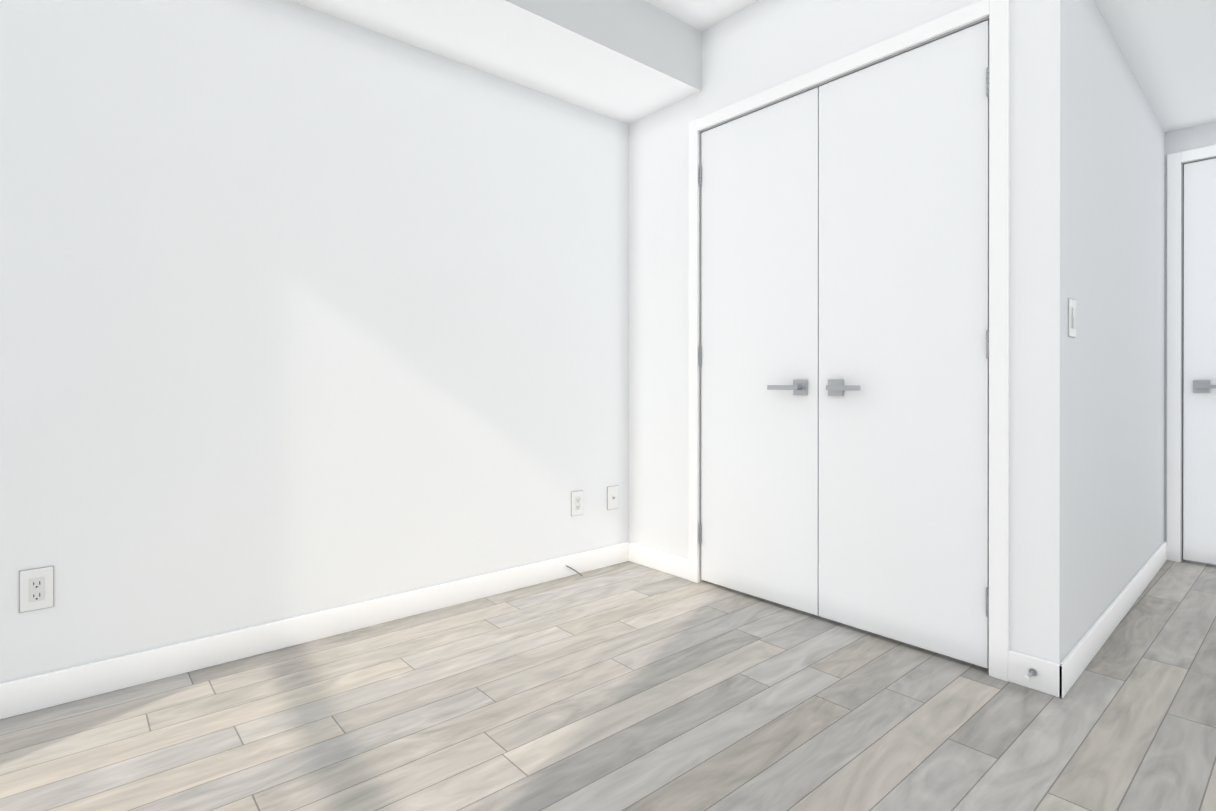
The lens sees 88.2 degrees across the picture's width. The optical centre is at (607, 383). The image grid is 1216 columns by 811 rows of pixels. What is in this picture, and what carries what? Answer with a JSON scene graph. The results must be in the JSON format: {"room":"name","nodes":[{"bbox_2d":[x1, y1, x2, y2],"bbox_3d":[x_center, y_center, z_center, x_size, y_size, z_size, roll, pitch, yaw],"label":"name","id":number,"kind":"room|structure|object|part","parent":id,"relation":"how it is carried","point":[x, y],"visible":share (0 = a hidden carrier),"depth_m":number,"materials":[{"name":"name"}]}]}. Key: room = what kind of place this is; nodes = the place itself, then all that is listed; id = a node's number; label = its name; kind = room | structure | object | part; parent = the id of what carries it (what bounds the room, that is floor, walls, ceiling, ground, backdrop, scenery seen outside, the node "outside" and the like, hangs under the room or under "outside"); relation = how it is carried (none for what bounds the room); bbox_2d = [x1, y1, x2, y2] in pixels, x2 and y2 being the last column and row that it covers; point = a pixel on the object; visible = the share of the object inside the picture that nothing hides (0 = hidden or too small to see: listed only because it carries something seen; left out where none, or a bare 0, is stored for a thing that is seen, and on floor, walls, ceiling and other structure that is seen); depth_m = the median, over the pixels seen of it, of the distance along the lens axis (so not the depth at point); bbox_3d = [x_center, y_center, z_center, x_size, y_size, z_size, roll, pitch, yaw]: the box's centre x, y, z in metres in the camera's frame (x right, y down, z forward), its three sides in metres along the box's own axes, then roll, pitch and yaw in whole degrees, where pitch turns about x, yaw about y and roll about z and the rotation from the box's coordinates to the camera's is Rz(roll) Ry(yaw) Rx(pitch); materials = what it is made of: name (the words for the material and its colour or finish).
{"room":"empty bedroom","nodes":[
{"label":"empty bedroom","id":0,"kind":"room"},
{"bbox_2d":[0,0,628,683],"bbox_3d":[-0.915,-0.360,2.546,4.270,2.620,0.100,0,0,-41],"label":"wall","id":1,"kind":"structure","parent":0,"point":[304,310],"depth_m":2.25,"materials":[{"name":"paint"}]},
{"bbox_2d":[19,566,53,612],"bbox_3d":[-1.666,0.599,1.829,0.076,0.122,0.009,0,0,-41],"label":"electrical outlet","id":2,"kind":"object","parent":1,"relation":"attached to","point":[36,588],"visible":1,"depth_m":1.83,"materials":[{"name":"white plastic"}]},
{"bbox_2d":[0,542,627,719],"bbox_3d":[-1.027,0.900,2.378,3.020,0.100,0.012,0,0,-41],"label":"baseboard","id":3,"kind":"structure","parent":1,"relation":"attached to","point":[35,693],"depth_m":2.22,"materials":[{"name":"paint"}]},
{"bbox_2d":[571,490,582,515],"bbox_3d":[-0.152,0.597,3.134,0.076,0.122,0.009,0,0,-41],"label":"outlet","id":4,"kind":"object","parent":1,"relation":"attached to","point":[576,503],"visible":1,"depth_m":3.13,"materials":[{"name":"white plastic"}]},
{"bbox_2d":[607,485,617,509],"bbox_3d":[0.029,0.597,3.285,0.076,0.122,0.016,0,0,-41],"label":"outlet plate","id":5,"kind":"object","parent":1,"relation":"attached to","point":[612,497],"visible":1,"depth_m":3.28,"materials":[{"name":"white plastic"}]},
{"bbox_2d":[290,0,701,123],"bbox_3d":[-0.857,-1.530,2.192,3.000,0.280,0.510,0,0,-41],"label":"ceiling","id":6,"kind":"structure","parent":0,"point":[628,61],"depth_m":2.65,"materials":[{"name":"paint"}]},
{"bbox_2d":[0,560,1215,810],"bbox_3d":[0.642,1.001,1.878,5.754,0.100,3.150,0,0,-41],"label":"floor","id":7,"kind":"structure","parent":0,"point":[628,686],"depth_m":1.77,"materials":[{"name":"laminate"}]},
{"bbox_2d":[645,0,758,31],"bbox_3d":[0.642,-1.719,1.873,5.754,0.100,3.150,0,0,-41],"label":"ceiling","id":8,"kind":"structure","parent":0,"point":[701,15],"depth_m":2.80,"materials":[{"name":"paint"}]},
{"bbox_2d":[629,0,1021,652],"bbox_3d":[0.748,-0.360,2.707,0.100,2.620,1.830,0,0,-41],"label":"wall","id":9,"kind":"structure","parent":0,"point":[759,46],"depth_m":3.06,"materials":[{"name":"paint"}]},
{"bbox_2d":[628,542,688,579],"bbox_3d":[0.262,0.899,3.187,0.012,0.100,0.410,0,0,-41],"label":"baseboard","id":10,"kind":"structure","parent":9,"relation":"attached to","point":[662,561],"depth_m":3.18,"materials":[{"name":"paint"}]},
{"bbox_2d":[701,87,818,615],"bbox_3d":[0.658,-0.131,2.769,0.035,2.130,0.612,0,0,-41],"label":"closet door","id":11,"kind":"structure","parent":9,"relation":"in","point":[759,334],"depth_m":2.73,"materials":[{"name":"paint"}]},
{"bbox_2d":[699,165,807,543],"bbox_3d":[0.606,-0.138,2.758,0.059,1.802,0.576,0,0,-41],"label":"hardware piece","id":12,"kind":"object","parent":11,"relation":"attached to","point":[798,387],"visible":1,"depth_m":2.59,"materials":[{"name":"grey metal"}]},
{"bbox_2d":[689,0,1009,681],"bbox_3d":[0.881,-0.135,2.554,0.100,2.169,1.277,0,0,-41],"label":"door frame","id":13,"kind":"structure","parent":9,"relation":"attached to","point":[864,67],"depth_m":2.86,"materials":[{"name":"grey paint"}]},
{"bbox_2d":[819,20,988,667],"bbox_3d":[1.060,-0.130,2.301,0.035,2.130,0.612,0,0,-41],"label":"closet door","id":14,"kind":"structure","parent":9,"relation":"in","point":[903,328],"depth_m":2.25,"materials":[{"name":"paint"}]},
{"bbox_2d":[826,66,988,616],"bbox_3d":[1.042,-0.137,2.252,0.059,1.802,0.576,0,0,-41],"label":"hardware piece","id":15,"kind":"object","parent":14,"relation":"attached to","point":[836,387],"visible":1,"depth_m":2.35,"materials":[{"name":"grey metal"}]},
{"bbox_2d":[1022,0,1164,663],"bbox_3d":[2.157,-0.360,2.684,2.204,2.620,0.155,0,0,-41],"label":"wall","id":16,"kind":"structure","parent":0,"point":[1093,214],"depth_m":2.14,"materials":[{"name":"paint"}]},
{"bbox_2d":[1068,298,1075,337],"bbox_3d":[1.477,-0.209,1.992,0.076,0.122,0.011,0,0,-41],"label":"hall light switch","id":17,"kind":"object","parent":16,"relation":"attached to","point":[1072,318],"visible":1,"depth_m":1.98,"materials":[{"name":"white plastic"}]},
{"bbox_2d":[1020,541,1166,697],"bbox_3d":[2.184,0.900,2.645,2.216,0.100,0.082,0,0,-41],"label":"baseboard","id":18,"kind":"structure","parent":16,"relation":"attached to","point":[1055,679],"depth_m":2.11,"materials":[{"name":"paint"}]},
{"bbox_2d":[1022,668,1036,681],"bbox_3d":[1.293,0.896,1.924,0.075,0.022,0.021,0,0,-41],"label":"door stop","id":19,"kind":"object","parent":18,"relation":"attached to","point":[1032,672],"visible":1,"depth_m":1.93,"materials":[{"name":"grey metal"}]},
{"bbox_2d":[1094,0,1215,131],"bbox_3d":[2.523,-1.512,2.258,2.204,0.315,1.075,0,0,-41],"label":"ceiling","id":20,"kind":"structure","parent":0,"point":[1167,48],"depth_m":2.56,"materials":[{"name":"paint"}]},
{"bbox_2d":[1164,121,1215,540],"bbox_3d":[3.363,-0.361,3.050,0.100,2.620,1.175,0,0,-41],"label":"wall","id":21,"kind":"structure","parent":0,"point":[1191,138],"depth_m":3.36,"materials":[{"name":"paint"}]},
{"bbox_2d":[1167,145,1215,561],"bbox_3d":[3.356,-0.141,3.047,0.115,2.179,0.948,0,0,-41],"label":"door frame","id":22,"kind":"structure","parent":21,"relation":"attached to","point":[1175,161],"depth_m":3.34,"materials":[{"name":"paint"}]},
{"bbox_2d":[1183,158,1215,563],"bbox_3d":[3.320,-0.116,3.012,0.093,2.100,0.828,0,0,-41],"label":"hall door","id":23,"kind":"structure","parent":21,"relation":"in","point":[1199,447],"depth_m":3.28,"materials":[{"name":"paint"}]},
{"bbox_3d":[3.320,-0.139,2.986,0.059,1.802,0.790,0,0,-41],"label":"hall door hardware","id":24,"kind":"part","parent":23,"relation":"part of","materials":[{"name":"silver metal"}]}
]}

